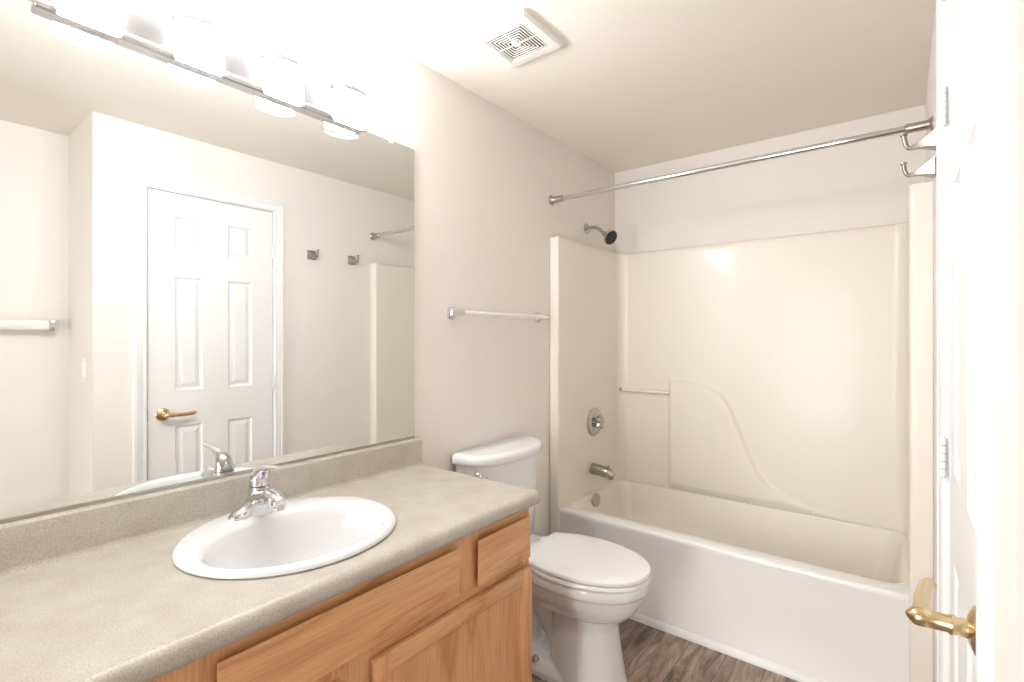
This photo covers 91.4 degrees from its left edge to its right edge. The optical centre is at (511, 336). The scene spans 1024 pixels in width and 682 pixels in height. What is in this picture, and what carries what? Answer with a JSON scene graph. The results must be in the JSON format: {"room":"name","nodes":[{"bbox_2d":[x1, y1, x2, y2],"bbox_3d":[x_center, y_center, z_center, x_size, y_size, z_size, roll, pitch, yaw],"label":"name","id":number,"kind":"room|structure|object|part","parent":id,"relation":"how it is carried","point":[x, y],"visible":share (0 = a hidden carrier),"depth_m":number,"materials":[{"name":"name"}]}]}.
{"room":"bathroom","nodes":[
{"label":"bathroom","id":0,"kind":"room"},
{"bbox_2d":[27,0,614,536],"bbox_3d":[-0.973,0.135,1.268,0.120,2.420,5.440,0,0,38],"label":"wall","id":1,"kind":"structure","parent":0,"point":[485,177],"depth_m":2.17,"materials":[{"name":"white paint"}]},
{"bbox_2d":[32,0,366,132],"bbox_3d":[-0.751,-0.788,1.387,0.080,0.186,0.838,0,0,38],"label":"vanity light","id":2,"kind":"object","parent":1,"relation":"attached to","point":[192,34],"visible":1,"depth_m":1.32,"materials":[{"name":"white glass"}]},
{"bbox_3d":[-0.945,-0.786,1.125,0.044,0.159,0.116,0,0,38],"label":"lamp shade","id":3,"kind":"part","parent":2,"relation":"part of","materials":[{"name":"white glass"}]},
{"bbox_3d":[-0.806,-0.786,1.302,0.044,0.159,0.116,0,0,38],"label":"lamp shade","id":4,"kind":"part","parent":2,"relation":"part of","materials":[{"name":"white glass"}]},
{"bbox_3d":[-0.667,-0.786,1.480,0.044,0.159,0.116,0,0,38],"label":"lamp shade","id":5,"kind":"part","parent":2,"relation":"part of","materials":[{"name":"white glass"}]},
{"bbox_3d":[-0.529,-0.786,1.657,0.044,0.159,0.116,0,0,38],"label":"lamp shade","id":6,"kind":"part","parent":2,"relation":"part of","materials":[{"name":"white glass"}]},
{"bbox_2d":[0,0,414,522],"bbox_3d":[-0.765,-0.175,1.425,0.012,1.125,1.264,0,0,38],"label":"wall mirror","id":7,"kind":"object","parent":1,"relation":"attached to","point":[203,277],"visible":0.98,"depth_m":1.29,"materials":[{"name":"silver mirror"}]},
{"bbox_2d":[447,307,549,322],"bbox_3d":[-0.034,-0.100,2.313,0.073,0.054,0.668,0,0,38],"label":"towel bar","id":8,"kind":"object","parent":1,"relation":"attached to","point":[452,312],"visible":1,"depth_m":2.21,"materials":[{"name":"silver metal"}]},
{"bbox_2d":[584,223,616,244],"bbox_3d":[0.512,-0.604,2.910,0.198,0.148,0.094,0,0,38],"label":"shower","id":9,"kind":"object","parent":1,"relation":"attached to","point":[610,236],"visible":1,"depth_m":2.87,"materials":[{"name":"silver metal"}]},
{"bbox_3d":[0.495,-0.626,2.943,0.122,0.066,0.021,0,0,38],"label":"shower arm","id":10,"kind":"part","parent":9,"relation":"part of","materials":[{"name":"silver metal"}]},
{"bbox_2d":[548,116,933,205],"bbox_3d":[0.829,-0.733,2.201,1.570,0.054,0.054,0,0,38],"label":"shower curtain rod","id":11,"kind":"object","parent":1,"relation":"attached to","point":[928,124],"visible":0.98,"depth_m":2.03,"materials":[{"name":"silver metal"}]},
{"bbox_2d":[312,0,935,172],"bbox_3d":[-0.119,-1.125,0.601,2.286,0.100,5.440,0,0,38],"label":"ceiling","id":12,"kind":"structure","parent":0,"point":[631,84],"depth_m":1.98,"materials":[{"name":"white paint"}]},
{"bbox_2d":[468,7,563,67],"bbox_3d":[0.016,-1.065,1.804,0.249,0.021,0.249,0,0,38],"label":"ceiling vent","id":13,"kind":"object","parent":12,"relation":"in","point":[519,36],"visible":1,"depth_m":1.78,"materials":[{"name":"white plastic"}]},
{"bbox_2d":[484,25,547,61],"bbox_3d":[0.016,-1.060,1.804,0.172,0.013,0.172,0,0,38],"label":"grille","id":14,"kind":"object","parent":13,"relation":"attached to","point":[520,43],"depth_m":1.80,"materials":[{"name":"white plastic"}]},
{"bbox_2d":[532,619,798,681],"bbox_3d":[-0.119,1.395,0.601,2.286,0.100,5.440,0,0,38],"label":"floor","id":15,"kind":"structure","parent":0,"point":[650,654],"depth_m":2.06,"materials":[{"name":"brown wood"}]},
{"bbox_2d":[149,508,531,681],"bbox_3d":[-0.544,0.942,1.263,0.558,0.806,1.280,0,0,38],"label":"vanity cabinet","id":16,"kind":"object","parent":15,"relation":"on","point":[460,611],"visible":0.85,"depth_m":1.23,"materials":[{"name":"brown wood"}]},
{"bbox_2d":[0,437,539,681],"bbox_3d":[-0.541,0.463,1.254,0.574,0.148,1.310,0,0,38],"label":"countertop","id":17,"kind":"structure","parent":16,"relation":"on","point":[96,592],"depth_m":1.05,"materials":[{"name":"beige laminate"}]},
{"bbox_2d":[228,465,288,520],"bbox_3d":[-0.648,0.403,1.325,0.160,0.146,0.152,0,0,38],"label":"faucet","id":18,"kind":"object","parent":17,"relation":"on","point":[261,499],"visible":1,"depth_m":1.32,"materials":[{"name":"silver metal"}]},
{"bbox_3d":[-0.644,0.365,1.322,0.150,0.069,0.052,0,0,38],"label":"lever","id":19,"kind":"part","parent":18,"relation":"part of","materials":[{"name":"silver metal"}]},
{"bbox_3d":[-0.641,0.429,1.319,0.139,0.061,0.056,0,0,38],"label":"spout","id":20,"kind":"part","parent":18,"relation":"part of","materials":[{"name":"silver metal"}]},
{"bbox_2d":[172,496,395,579],"bbox_3d":[-0.550,0.559,1.262,0.484,0.164,0.514,0,0,38],"label":"sink","id":21,"kind":"object","parent":17,"relation":"in","point":[315,532],"visible":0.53,"depth_m":1.31,"materials":[{"name":"white ceramic"}]},
{"bbox_3d":[-0.347,0.565,1.109,0.019,0.051,1.272,0,0,38],"label":"frame rail","id":22,"kind":"part","parent":16,"relation":"part of","materials":[{"name":"brown wood"}]},
{"bbox_3d":[-0.347,0.713,1.109,0.019,0.065,1.272,0,0,38],"label":"frame rail","id":23,"kind":"part","parent":16,"relation":"part of","materials":[{"name":"brown wood"}]},
{"bbox_3d":[-0.128,0.747,1.357,0.018,0.046,0.511,0,0,38],"label":"door rail","id":24,"kind":"part","parent":16,"relation":"part of","materials":[{"name":"brown wood"}]},
{"bbox_3d":[-0.132,0.976,1.360,0.008,0.423,0.521,0,0,38],"label":"cabinet door","id":25,"kind":"part","parent":16,"relation":"part of","materials":[{"name":"brown wood"}]},
{"bbox_3d":[-0.126,0.976,1.355,0.008,0.419,0.517,0,0,38],"label":"panel moulding","id":26,"kind":"part","parent":16,"relation":"part of","materials":[{"name":"brown wood"}]},
{"bbox_3d":[-0.024,0.630,1.490,0.018,0.129,0.246,0,0,38],"label":"drawer","id":27,"kind":"part","parent":16,"relation":"part of","materials":[{"name":"brown wood"}]},
{"bbox_2d":[452,436,651,681],"bbox_3d":[0.195,0.913,2.038,0.741,0.864,0.504,0,0,38],"label":"toilet","id":28,"kind":"object","parent":15,"relation":"on","point":[583,586],"visible":0.7,"depth_m":1.91,"materials":[{"name":"white ceramic"}]},
{"bbox_3d":[-0.125,0.560,2.001,0.055,0.027,0.027,0,0,25],"label":"flush lever","id":29,"kind":"part","parent":28,"relation":"part of","materials":[{"name":"silver metal"}]},
{"bbox_3d":[-0.022,0.504,2.207,0.190,0.046,0.504,0,0,38],"label":"tank lid","id":30,"kind":"part","parent":28,"relation":"part of","materials":[{"name":"white ceramic"}]},
{"bbox_3d":[-0.026,0.716,2.211,0.170,0.385,0.472,0,0,38],"label":"tank","id":31,"kind":"part","parent":28,"relation":"part of","materials":[{"name":"white ceramic"}]},
{"bbox_3d":[0.208,1.125,2.046,0.713,0.440,0.375,0,0,38],"label":"bowl","id":32,"kind":"part","parent":28,"relation":"part of","materials":[{"name":"white ceramic"}]},
{"bbox_3d":[0.301,0.875,1.973,0.491,0.022,0.386,0,0,38],"label":"seat lid","id":33,"kind":"part","parent":28,"relation":"part of","materials":[{"name":"white plastic"}]},
{"bbox_3d":[0.301,0.896,1.973,0.495,0.016,0.390,0,0,38],"label":"seat","id":34,"kind":"part","parent":28,"relation":"part of","materials":[{"name":"white plastic"}]},
{"bbox_2d":[550,181,932,681],"bbox_3d":[1.055,0.407,2.489,1.568,1.876,0.774,0,0,38],"label":"shower","id":35,"kind":"object","parent":15,"relation":"on","point":[765,405],"visible":0.96,"depth_m":2.56,"materials":[{"name":"white plastic"}]},
{"bbox_2d":[587,408,604,435],"bbox_3d":[0.504,0.498,2.921,0.056,0.166,0.166,0,0,38],"label":"shower valve","id":36,"kind":"object","parent":35,"relation":"attached to","point":[595,420],"visible":1,"depth_m":2.90,"materials":[{"name":"silver metal"}]},
{"bbox_3d":[0.510,0.498,2.921,0.047,0.084,0.081,0,0,38],"label":"knob","id":37,"kind":"part","parent":36,"relation":"part of","materials":[{"name":"silver metal"}]},
{"bbox_2d":[593,493,599,506],"bbox_3d":[0.490,0.940,2.885,0.020,0.078,0.078,0,0,38],"label":"overflow plate","id":38,"kind":"object","parent":35,"relation":"attached to","point":[596,497],"visible":1,"depth_m":2.87,"materials":[{"name":"grey metal"}]},
{"bbox_2d":[590,463,615,479],"bbox_3d":[0.527,0.776,2.877,0.147,0.077,0.063,0,0,38],"label":"tub spout","id":39,"kind":"object","parent":35,"relation":"attached to","point":[595,469],"visible":1,"depth_m":2.86,"materials":[{"name":"grey metal"}]},
{"bbox_3d":[0.818,0.334,3.089,0.316,0.023,0.024,0,0,38],"label":"soap rail","id":40,"kind":"part","parent":35,"relation":"part of","materials":[{"name":"white"}]},
{"bbox_2d":[559,480,908,681],"bbox_3d":[1.041,1.127,2.479,1.456,0.436,0.716,0,0,38],"label":"bathtub","id":41,"kind":"object","parent":35,"relation":"in","point":[800,595],"depth_m":2.20,"materials":[{"name":"white plastic"}]},
{"bbox_2d":[615,105,924,253],"bbox_3d":[1.378,0.135,2.807,1.690,2.420,0.120,0,0,38],"label":"wall","id":42,"kind":"structure","parent":0,"point":[863,184],"depth_m":2.69,"materials":[{"name":"white paint"}]},
{"bbox_2d":[925,0,1023,681],"bbox_3d":[1.236,0.135,1.349,0.120,2.420,2.352,0,0,38],"label":"wall","id":43,"kind":"structure","parent":0,"point":[1008,15],"depth_m":0.51,"materials":[{"name":"white paint"}]},
{"bbox_2d":[900,128,935,150],"bbox_3d":[1.117,-0.535,1.367,0.090,0.060,0.059,0,0,38],"label":"robe hook","id":44,"kind":"object","parent":43,"relation":"attached to","point":[929,142],"visible":0.85,"depth_m":1.36,"materials":[{"name":"silver metal"}]},
{"bbox_3d":[1.125,-0.535,1.361,0.060,0.059,0.059,0,0,38],"label":"arm","id":45,"kind":"part","parent":44,"relation":"part of","materials":[{"name":"silver metal"}]},
{"bbox_2d":[900,155,935,178],"bbox_3d":[1.302,-0.537,1.605,0.090,0.060,0.059,0,0,38],"label":"robe hook","id":46,"kind":"object","parent":43,"relation":"attached to","point":[928,169],"visible":0.96,"depth_m":1.58,"materials":[{"name":"silver metal"}]},
{"bbox_3d":[1.311,-0.537,1.598,0.060,0.059,0.059,0,0,38],"label":"arm","id":47,"kind":"part","parent":46,"relation":"part of","materials":[{"name":"silver metal"}]},
{"bbox_2d":[905,0,975,681],"bbox_3d":[0.783,0.285,0.902,0.117,2.096,0.652,0,0,38],"label":"door","id":48,"kind":"structure","parent":43,"relation":"in","point":[960,623],"depth_m":0.90,"materials":[{"name":"white paint"}]},
{"bbox_3d":[0.644,0.404,0.763,0.070,0.028,0.155,0,0,38],"label":"lever handle","id":49,"kind":"part","parent":48,"relation":"part of","materials":[{"name":"gold metal"}]},
{"bbox_2d":[949,0,949,681],"bbox_3d":[0.845,0.280,0.850,0.120,2.130,0.682,0,0,38],"label":"trim","id":50,"kind":"structure","parent":43,"relation":"attached to","point":[949,0],"depth_m":1.14,"materials":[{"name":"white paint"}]},
{"bbox_2d":[936,0,992,681],"bbox_3d":[0.791,0.258,0.894,0.020,2.174,0.773,0,0,38],"label":"trim","id":51,"kind":"structure","parent":43,"relation":"attached to","point":[984,8],"depth_m":0.59,"materials":[{"name":"white paint"}]}
]}

